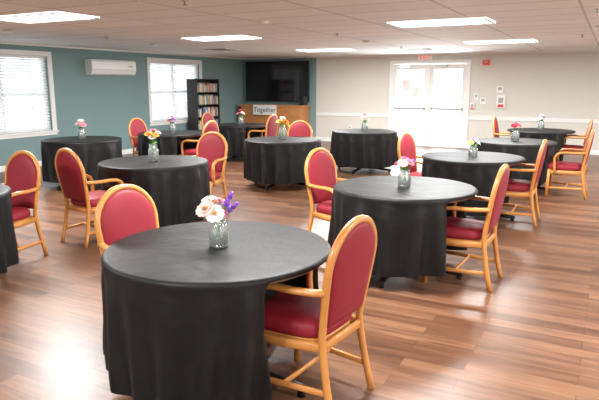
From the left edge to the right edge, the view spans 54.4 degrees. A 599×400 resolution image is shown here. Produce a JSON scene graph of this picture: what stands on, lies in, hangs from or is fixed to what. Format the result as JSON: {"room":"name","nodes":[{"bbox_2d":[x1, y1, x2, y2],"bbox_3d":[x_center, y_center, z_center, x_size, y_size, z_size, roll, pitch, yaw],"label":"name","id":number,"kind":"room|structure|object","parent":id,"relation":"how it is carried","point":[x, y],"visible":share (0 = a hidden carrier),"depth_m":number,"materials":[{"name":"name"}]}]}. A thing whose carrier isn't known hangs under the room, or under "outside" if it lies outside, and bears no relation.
{"room":"event hall","nodes":[
{"label":"event hall","id":0,"kind":"room"},
{"bbox_2d":[0,44,242,165],"bbox_3d":[-6.291,-1.520,9.852,0.200,2.400,19.000,6,13,27],"label":"wall","id":1,"kind":"structure","parent":0,"point":[107,105],"depth_m":13.12,"materials":[{"name":"teal paint"}]},
{"bbox_2d":[0,54,50,133],"bbox_3d":[-5.601,-1.989,10.973,0.050,1.473,2.040,6,13,27],"label":"blind","id":2,"kind":"object","parent":1,"relation":"attached to","point":[11,98],"visible":1,"depth_m":11.36,"materials":[{"name":"plastic"}]},
{"bbox_2d":[0,49,58,139],"bbox_3d":[-5.601,-1.988,10.973,0.220,1.660,2.270,6,13,27],"label":"frame","id":3,"kind":"object","parent":1,"relation":"attached to","point":[54,131],"visible":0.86,"depth_m":11.69,"materials":[{"name":"white wood"}]},
{"bbox_2d":[0,148,135,171],"bbox_3d":[-6.195,-0.387,10.026,0.018,0.110,19.000,6,13,27],"label":"baseboard","id":4,"kind":"structure","parent":1,"relation":"attached to","point":[126,151],"depth_m":13.73,"materials":[{"name":"white"}]},
{"bbox_2d":[85,59,135,75],"bbox_3d":[-4.218,-2.969,13.082,0.220,0.340,1.320,6,13,27],"label":"air conditioner","id":5,"kind":"object","parent":1,"relation":"attached to","point":[92,66],"visible":1,"depth_m":12.93,"materials":[{"name":"white plastic"}]},
{"bbox_2d":[150,61,197,121],"bbox_3d":[-3.265,-2.848,15.280,0.050,1.473,1.970,6,13,27],"label":"blind","id":6,"kind":"object","parent":1,"relation":"attached to","point":[189,73],"visible":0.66,"depth_m":15.11,"materials":[{"name":"plastic"}]},
{"bbox_2d":[146,57,201,125],"bbox_3d":[-3.265,-2.846,15.281,0.220,1.660,2.200,6,13,27],"label":"frame","id":7,"kind":"object","parent":1,"relation":"attached to","point":[148,59],"visible":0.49,"depth_m":14.78,"materials":[{"name":"white wood"}]},
{"bbox_2d":[0,42,598,59],"bbox_3d":[-0.375,-2.065,6.536,13.200,0.035,19.000,6,13,27],"label":"trim","id":8,"kind":"structure","parent":1,"relation":"attached to","point":[11,43],"depth_m":14.39,"materials":[{"name":"white"}]},
{"bbox_2d":[243,58,315,136],"bbox_3d":[-0.671,-3.061,17.585,2.720,2.400,0.200,6,13,27],"label":"wall","id":9,"kind":"object","parent":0,"point":[312,61],"depth_m":17.04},
{"bbox_2d":[245,61,308,101],"bbox_3d":[-0.651,-3.518,17.273,2.140,1.160,0.163,6,13,27],"label":"television","id":10,"kind":"object","parent":9,"relation":"attached to","point":[265,80],"visible":1,"depth_m":17.18,"materials":[{"name":"black"}]},
{"bbox_2d":[0,141,598,399],"bbox_3d":[-0.375,0.296,7.007,13.600,0.050,19.400,6,13,27],"label":"floor","id":11,"kind":"structure","parent":0,"point":[535,336],"depth_m":4.17,"materials":[{"name":"brown wood"}]},
{"bbox_2d":[0,184,18,273],"bbox_3d":[-3.033,0.325,4.786,1.286,0.762,1.258,6,13,27],"label":"round dining table","id":12,"kind":"object","parent":11,"relation":"on","point":[9,256],"visible":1,"depth_m":4.83,"materials":[{"name":"black fabric"}]},
{"bbox_2d":[2,150,48,254],"bbox_3d":[-2.770,0.068,5.455,0.580,1.014,0.582,5,13,25],"label":"dining chair","id":13,"kind":"object","parent":11,"relation":"on","point":[22,170],"visible":0.74,"depth_m":5.54,"materials":[{"name":"red leather"}]},
{"bbox_2d":[41,136,121,189],"bbox_3d":[-3.533,-0.614,9.498,1.258,0.762,1.304,-4,12,-17],"label":"round dining table","id":14,"kind":"object","parent":11,"relation":"on","point":[91,150],"visible":0.73,"depth_m":9.02,"materials":[{"name":"black fabric"}]},
{"bbox_2d":[75,119,86,138],"bbox_3d":[-3.529,-1.145,9.399,0.193,0.317,0.133,4,12,19],"label":"flower vase","id":15,"kind":"object","parent":14,"relation":"on","point":[81,123],"visible":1,"depth_m":9.39,"materials":[{"name":"clear glass"}]},
{"bbox_2d":[55,148,123,248],"bbox_3d":[-2.181,-0.068,6.133,0.580,1.014,0.582,8,14,35],"label":"dining chair","id":16,"kind":"object","parent":11,"relation":"on","point":[70,170],"visible":0.79,"depth_m":5.90,"materials":[{"name":"red leather"}]},
{"bbox_2d":[94,184,158,256],"bbox_3d":[-0.913,0.426,3.658,0.582,1.014,0.580,8,14,35],"label":"dining chair","id":17,"kind":"object","parent":11,"relation":"on","point":[124,210],"visible":0.23,"depth_m":3.68,"materials":[{"name":"red leather"}]},
{"bbox_2d":[128,118,146,155],"bbox_3d":[-2.870,-1.045,11.037,0.582,1.014,0.580,6,13,27],"label":"dining chair","id":18,"kind":"object","parent":11,"relation":"on","point":[136,125],"visible":0.42,"depth_m":10.98,"materials":[{"name":"red fabric"}]},
{"bbox_2d":[97,155,209,225],"bbox_3d":[-1.643,-0.076,6.799,1.328,0.762,1.266,6,13,27],"label":"round dining table","id":19,"kind":"object","parent":11,"relation":"on","point":[176,184],"visible":0.79,"depth_m":6.34,"materials":[{"name":"black fabric"}]},
{"bbox_2d":[144,128,160,161],"bbox_3d":[-1.676,-0.631,6.680,0.191,0.371,0.147,0,11,0],"label":"flower vase","id":20,"kind":"object","parent":19,"relation":"on","point":[150,134],"visible":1,"depth_m":6.66,"materials":[{"name":"clear glass"}]},
{"bbox_2d":[138,130,201,155],"bbox_3d":[-2.325,-0.859,10.726,1.227,0.762,1.280,6,13,27],"label":"round dining table","id":21,"kind":"object","parent":11,"relation":"on","point":[169,143],"visible":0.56,"depth_m":10.24,"materials":[{"name":"black fabric"}]},
{"bbox_2d":[167,115,176,132],"bbox_3d":[-2.327,-1.388,10.625,0.188,0.314,0.122,0,11,0],"label":"flower vase","id":22,"kind":"object","parent":21,"relation":"on","point":[174,119],"visible":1,"depth_m":10.62,"materials":[{"name":"clear glass"}]},
{"bbox_2d":[179,120,219,172],"bbox_3d":[-1.778,-0.920,10.412,0.582,1.014,0.580,6,13,27],"label":"dining chair","id":23,"kind":"object","parent":11,"relation":"on","point":[211,125],"visible":0.35,"depth_m":10.23,"materials":[{"name":"brown wood"}]},
{"bbox_2d":[186,79,219,130],"bbox_3d":[-2.611,-2.416,15.959,0.350,1.770,1.020,6,13,27],"label":"bookshelf","id":24,"kind":"object","parent":11,"relation":"on","point":[202,94],"visible":0.62,"depth_m":15.63,"materials":[{"name":"black wood"}]},
{"bbox_2d":[197,82,217,129],"bbox_3d":[-2.575,-2.407,15.931,0.199,1.600,0.923,6,13,27],"label":"books","id":25,"kind":"object","parent":24,"relation":"on","point":[211,99],"depth_m":15.80,"materials":[{"name":"multicoloured paper"}]},
{"bbox_2d":[201,112,214,128],"bbox_3d":[-1.871,-1.479,13.215,0.582,1.014,0.580,6,13,27],"label":"dining chair","id":26,"kind":"object","parent":11,"relation":"on","point":[206,116],"visible":0.19,"depth_m":13.17,"materials":[{"name":"red fabric"}]},
{"bbox_2d":[194,131,227,202],"bbox_3d":[-1.278,-0.386,7.732,0.580,1.014,0.582,5,12,23],"label":"dining chair","id":27,"kind":"object","parent":11,"relation":"on","point":[212,146],"visible":0.51,"depth_m":7.83,"materials":[{"name":"red leather"}]},
{"bbox_2d":[101,221,330,399],"bbox_3d":[-0.436,0.624,3.285,1.228,0.762,1.299,6,13,27],"label":"round dining table","id":28,"kind":"object","parent":11,"relation":"on","point":[184,316],"visible":0.91,"depth_m":2.74,"materials":[{"name":"black fabric"}]},
{"bbox_2d":[196,191,238,247],"bbox_3d":[-0.446,0.105,3.153,0.224,0.306,0.152,2,11,9],"label":"flower vase","id":29,"kind":"object","parent":28,"relation":"on","point":[213,213],"visible":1,"depth_m":3.14,"materials":[{"name":"clear glass"}]},
{"bbox_2d":[218,123,265,161],"bbox_3d":[-1.289,-1.289,12.883,1.234,0.762,1.288,3,12,16],"label":"round dining table","id":30,"kind":"object","parent":11,"relation":"on","point":[235,134],"visible":0.58,"depth_m":12.32,"materials":[{"name":"black fabric"}]},
{"bbox_2d":[237,109,244,124],"bbox_3d":[-1.289,-1.825,12.784,0.194,0.327,0.122,0,11,0],"label":"flower vase","id":31,"kind":"object","parent":30,"relation":"on","point":[240,110],"visible":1,"depth_m":12.77,"materials":[{"name":"clear glass"}]},
{"bbox_2d":[248,114,277,137],"bbox_3d":[-0.792,-1.349,12.564,0.582,1.014,0.580,6,13,27],"label":"dining chair","id":32,"kind":"object","parent":11,"relation":"on","point":[271,128],"visible":0.44,"depth_m":12.33,"materials":[{"name":"brown wood"}]},
{"bbox_2d":[239,104,310,135],"bbox_3d":[-0.743,-2.304,17.294,2.140,1.030,0.553,6,13,27],"label":"media console","id":33,"kind":"object","parent":11,"relation":"on","point":[292,113],"visible":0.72,"depth_m":16.86,"materials":[{"name":"brown wood"}]},
{"bbox_2d":[252,104,277,115],"bbox_3d":[-1.016,-2.634,17.030,0.840,0.320,0.033,6,13,27],"label":"sign","id":34,"kind":"object","parent":33,"relation":"attached to","point":[258,109],"visible":1,"depth_m":17.02,"materials":[{"name":"white"}]},
{"bbox_2d":[299,96,306,105],"bbox_3d":[0.107,-2.850,16.731,0.180,0.260,0.200,6,13,27],"label":"loudspeaker","id":35,"kind":"object","parent":33,"relation":"on","point":[302,99],"visible":1,"depth_m":16.65,"materials":[{"name":"black plastic"}]},
{"bbox_2d":[244,136,320,190],"bbox_3d":[-0.297,-0.603,9.442,1.296,0.762,1.287,6,13,27],"label":"round dining table","id":36,"kind":"object","parent":11,"relation":"on","point":[272,160],"visible":0.77,"depth_m":8.92,"materials":[{"name":"black fabric"}]},
{"bbox_2d":[276,116,289,138],"bbox_3d":[-0.271,-1.157,9.339,0.229,0.362,0.156,0,11,0],"label":"flower vase","id":37,"kind":"object","parent":36,"relation":"on","point":[283,119],"visible":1,"depth_m":9.33,"materials":[{"name":"clear glass"}]},
{"bbox_2d":[287,120,312,136],"bbox_3d":[-0.089,-0.865,10.133,0.580,1.014,0.582,5,12,24],"label":"dining chair","id":38,"kind":"object","parent":11,"relation":"on","point":[299,127],"visible":0.27,"depth_m":10.26,"materials":[{"name":"red fabric"}]},
{"bbox_2d":[264,215,376,399],"bbox_3d":[0.063,0.543,3.071,0.582,1.014,0.580,8,14,33],"label":"dining chair","id":39,"kind":"object","parent":11,"relation":"on","point":[309,319],"visible":0.85,"depth_m":2.90,"materials":[{"name":"red leather"}]},
{"bbox_2d":[304,147,345,241],"bbox_3d":[0.392,0.005,5.771,0.582,1.014,0.580,10,15,41],"label":"dining chair","id":40,"kind":"object","parent":11,"relation":"on","point":[320,170],"visible":0.48,"depth_m":5.78,"materials":[{"name":"red leather"}]},
{"bbox_2d":[330,129,398,173],"bbox_3d":[1.233,-0.940,11.131,1.325,0.762,1.288,6,13,27],"label":"round dining table","id":41,"kind":"object","parent":11,"relation":"on","point":[358,149],"visible":0.94,"depth_m":10.61,"materials":[{"name":"black fabric"}]},
{"bbox_2d":[361,114,368,130],"bbox_3d":[1.240,-1.471,11.027,0.168,0.320,0.128,0,11,0],"label":"flower vase","id":42,"kind":"object","parent":41,"relation":"on","point":[364,121],"visible":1,"depth_m":11.01,"materials":[{"name":"clear glass"}]},
{"bbox_2d":[328,176,477,287],"bbox_3d":[0.897,0.256,5.132,1.279,0.762,1.234,-10,15,-40],"label":"round dining table","id":43,"kind":"object","parent":11,"relation":"on","point":[410,222],"visible":0.87,"depth_m":4.60,"materials":[{"name":"black fabric"}]},
{"bbox_2d":[394,156,414,186],"bbox_3d":[0.910,-0.245,5.036,0.167,0.257,0.133,-4,12,-21],"label":"flower vase","id":44,"kind":"object","parent":43,"relation":"on","point":[402,162],"visible":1,"depth_m":5.02,"materials":[{"name":"clear glass"}]},
{"bbox_2d":[397,132,422,176],"bbox_3d":[1.615,-0.370,7.651,0.582,1.014,0.580,9,14,37],"label":"dining chair","id":45,"kind":"object","parent":11,"relation":"on","point":[406,146],"visible":0.4,"depth_m":7.68,"materials":[{"name":"red fabric"}]},
{"bbox_2d":[422,164,509,291],"bbox_3d":[1.408,0.181,4.883,0.582,1.014,0.580,6,13,29],"label":"dining chair","id":46,"kind":"object","parent":11,"relation":"on","point":[460,232],"visible":0.76,"depth_m":4.70,"materials":[{"name":"red leather"}]},
{"bbox_2d":[421,151,525,220],"bbox_3d":[2.141,-0.169,7.265,1.228,0.762,1.286,6,13,27],"label":"round dining table","id":47,"kind":"object","parent":11,"relation":"on","point":[480,171],"visible":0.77,"depth_m":6.73,"materials":[{"name":"black fabric"}]},
{"bbox_2d":[468,138,480,156],"bbox_3d":[2.143,-0.648,7.152,0.166,0.220,0.130,0,11,0],"label":"flower vase","id":48,"kind":"object","parent":47,"relation":"on","point":[470,142],"visible":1,"depth_m":7.14,"materials":[{"name":"clear glass"}]},
{"bbox_2d":[492,116,510,137],"bbox_3d":[4.141,-1.162,11.624,0.582,1.014,0.580,6,13,27],"label":"dining chair","id":49,"kind":"object","parent":11,"relation":"on","point":[495,127],"visible":0.36,"depth_m":11.54,"materials":[{"name":"brown wood"}]},
{"bbox_2d":[474,138,557,189],"bbox_3d":[3.346,-0.550,9.179,1.271,0.762,1.303,6,13,27],"label":"round dining table","id":50,"kind":"object","parent":11,"relation":"on","point":[528,148],"visible":0.51,"depth_m":8.66,"materials":[{"name":"black fabric"}]},
{"bbox_2d":[511,122,522,140],"bbox_3d":[3.370,-1.064,9.051,0.173,0.294,0.165,6,13,26],"label":"flower vase","id":51,"kind":"object","parent":50,"relation":"on","point":[514,126],"visible":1,"depth_m":9.03,"materials":[{"name":"clear glass"}]},
{"bbox_2d":[501,139,546,226],"bbox_3d":[2.612,-0.236,6.979,0.582,1.014,0.580,6,13,27],"label":"dining chair","id":52,"kind":"object","parent":11,"relation":"on","point":[516,187],"visible":0.77,"depth_m":6.79,"materials":[{"name":"brown wood"}]},
{"bbox_2d":[507,128,575,160],"bbox_3d":[4.659,-0.979,11.327,1.234,0.762,1.263,2,11,9],"label":"round dining table","id":53,"kind":"object","parent":11,"relation":"on","point":[557,135],"visible":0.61,"depth_m":10.77,"materials":[{"name":"black fabric"}]},
{"bbox_2d":[537,114,544,129],"bbox_3d":[4.654,-1.499,11.224,0.173,0.298,0.132,0,11,0],"label":"flower vase","id":54,"kind":"object","parent":53,"relation":"on","point":[540,118],"visible":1,"depth_m":11.20,"materials":[{"name":"clear glass"}]},
{"bbox_2d":[544,128,594,198],"bbox_3d":[4.001,-0.563,8.620,0.582,1.014,0.580,6,13,27],"label":"dining chair","id":55,"kind":"object","parent":11,"relation":"on","point":[557,167],"visible":1,"depth_m":8.46,"materials":[{"name":"brown wood"}]},
{"bbox_2d":[562,118,592,173],"bbox_3d":[5.185,-1.040,11.013,0.582,1.014,0.580,6,13,27],"label":"dining chair","id":56,"kind":"object","parent":11,"relation":"on","point":[585,137],"visible":0.56,"depth_m":10.81,"materials":[{"name":"brown wood"}]},
{"bbox_2d":[0,0,598,57],"bbox_3d":[-0.375,-2.131,6.523,13.600,0.100,19.400,6,13,27],"label":"ceiling","id":57,"kind":"structure","parent":0,"point":[130,25],"depth_m":8.05,"materials":[{"name":"tile"}]},
{"bbox_2d":[0,11,99,23],"bbox_3d":[-3.008,-2.123,6.797,1.220,0.022,0.610,6,13,27],"label":"ceiling light","id":58,"kind":"object","parent":57,"relation":"in","point":[55,16],"depth_m":6.73,"materials":[{"name":"white plastic"}]},
{"bbox_2d":[181,35,261,41],"bbox_3d":[-1.324,-2.734,9.862,1.220,0.022,0.610,6,13,27],"label":"ceiling light","id":59,"kind":"object","parent":57,"relation":"in","point":[237,37],"depth_m":9.84,"materials":[{"name":"white plastic"}]},
{"bbox_2d":[206,48,240,50],"bbox_3d":[-1.731,-3.364,13.017,0.600,0.020,0.600,6,13,27],"label":"ceiling vent","id":60,"kind":"object","parent":57,"relation":"in","point":[217,49],"depth_m":12.86,"materials":[{"name":"grey metal"}]},
{"bbox_2d":[258,21,268,24],"bbox_3d":[-0.447,-2.204,7.240,0.140,0.037,0.140,6,13,27],"label":"smoke detector","id":61,"kind":"object","parent":57,"relation":"attached to","point":[259,22],"visible":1,"depth_m":7.19,"materials":[{"name":"white plastic"}]},
{"bbox_2d":[296,48,355,51],"bbox_3d":[0.604,-3.430,13.355,1.220,0.022,0.610,6,13,27],"label":"ceiling light","id":62,"kind":"object","parent":57,"relation":"in","point":[313,50],"depth_m":13.37,"materials":[{"name":"white plastic"}]},
{"bbox_2d":[404,48,436,50],"bbox_3d":[2.746,-3.386,13.127,0.600,0.020,0.600,6,13,27],"label":"ceiling vent","id":63,"kind":"object","parent":57,"relation":"in","point":[423,49],"depth_m":13.01,"materials":[{"name":"white metal"}]},
{"bbox_2d":[387,17,495,27],"bbox_3d":[1.789,-2.234,7.350,1.220,0.022,0.610,6,13,27],"label":"ceiling light","id":64,"kind":"object","parent":57,"relation":"in","point":[482,20],"depth_m":7.28,"materials":[{"name":"white plastic"}]},
{"bbox_2d":[463,39,537,44],"bbox_3d":[3.690,-2.899,10.691,1.220,0.022,0.610,6,13,27],"label":"ceiling light","id":65,"kind":"object","parent":57,"relation":"in","point":[525,40],"depth_m":10.65,"materials":[{"name":"white plastic"}]},
{"bbox_2d":[316,51,598,149],"bbox_3d":[5.333,-2.437,14.454,10.880,2.400,0.200,6,13,27],"label":"wall","id":66,"kind":"structure","parent":0,"point":[556,85],"depth_m":14.49,"materials":[{"name":"beige paint"}]},
{"bbox_2d":[418,55,432,59],"bbox_3d":[3.277,-3.707,15.168,0.380,0.112,0.055,6,13,27],"label":"exit sign","id":67,"kind":"object","parent":66,"relation":"attached to","point":[424,57],"visible":1,"depth_m":15.13,"materials":[{"name":"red plastic"}]},
{"bbox_2d":[388,59,471,147],"bbox_3d":[3.427,-2.553,15.447,2.140,2.240,0.230,6,13,27],"label":"door","id":68,"kind":"structure","parent":66,"relation":"in","point":[468,61],"depth_m":15.23,"materials":[{"name":"white"}]},
{"bbox_2d":[393,64,427,145],"bbox_3d":[2.959,-2.546,15.630,0.925,2.135,0.105,6,13,27],"label":"leaf","id":69,"kind":"object","parent":68,"relation":"attached to","point":[419,140],"visible":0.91,"depth_m":15.58,"materials":[{"name":"white"}]},
{"bbox_2d":[428,63,466,146],"bbox_3d":[3.837,-2.455,15.172,0.925,2.135,0.105,6,13,27],"label":"leaf","id":70,"kind":"object","parent":68,"relation":"attached to","point":[432,141],"visible":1,"depth_m":15.22,"materials":[{"name":"white"}]},
{"bbox_2d":[314,137,598,154],"bbox_3d":[4.089,-1.419,15.205,13.182,0.110,0.018,6,13,27],"label":"baseboard","id":71,"kind":"structure","parent":66,"relation":"attached to","point":[592,152],"depth_m":15.05,"materials":[{"name":"white"}]},
{"bbox_2d":[316,113,598,122],"bbox_3d":[5.198,-2.013,14.476,10.660,0.080,0.035,6,13,27],"label":"trim","id":72,"kind":"structure","parent":66,"relation":"attached to","point":[322,114],"depth_m":14.52,"materials":[{"name":"white"}]},
{"bbox_2d":[470,103,474,108],"bbox_3d":[4.400,-2.388,14.825,0.110,0.150,0.050,6,13,27],"label":"station","id":73,"kind":"object","parent":66,"relation":"attached to","point":[472,105],"visible":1,"depth_m":14.81,"materials":[{"name":"white plastic"}]},
{"bbox_2d":[480,97,485,103],"bbox_3d":[4.628,-2.506,14.696,0.140,0.160,0.018,6,13,27],"label":"light switch","id":74,"kind":"object","parent":66,"relation":"attached to","point":[482,99],"visible":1,"depth_m":14.69,"materials":[{"name":"white plastic"}]},
{"bbox_2d":[483,60,489,64],"bbox_3d":[4.643,-3.420,14.478,0.160,0.130,0.066,6,13,27],"label":"fire alarm strobe","id":75,"kind":"object","parent":66,"relation":"attached to","point":[485,62],"visible":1,"depth_m":14.45,"materials":[{"name":"red plastic"}]},
{"bbox_2d":[496,86,503,92],"bbox_3d":[4.976,-2.741,14.447,0.160,0.160,0.041,6,13,27],"label":"thermostat","id":76,"kind":"object","parent":66,"relation":"attached to","point":[500,89],"visible":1,"depth_m":14.43,"materials":[{"name":"white plastic"}]},
{"bbox_2d":[496,95,505,107],"bbox_3d":[5.004,-2.441,14.475,0.200,0.320,0.070,6,13,27],"label":"wall phone","id":77,"kind":"object","parent":66,"relation":"attached to","point":[500,103],"visible":1,"depth_m":14.45,"materials":[{"name":"white plastic"}]},
{"label":"outside","id":78,"kind":"structure","parent":0,"visible":0},
{"bbox_2d":[3,101,460,137],"bbox_3d":[0.325,-0.563,11.653,70.000,0.060,70.000,6,13,27],"label":"ground","id":79,"kind":"structure","parent":78,"point":[446,123],"depth_m":27.54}
]}

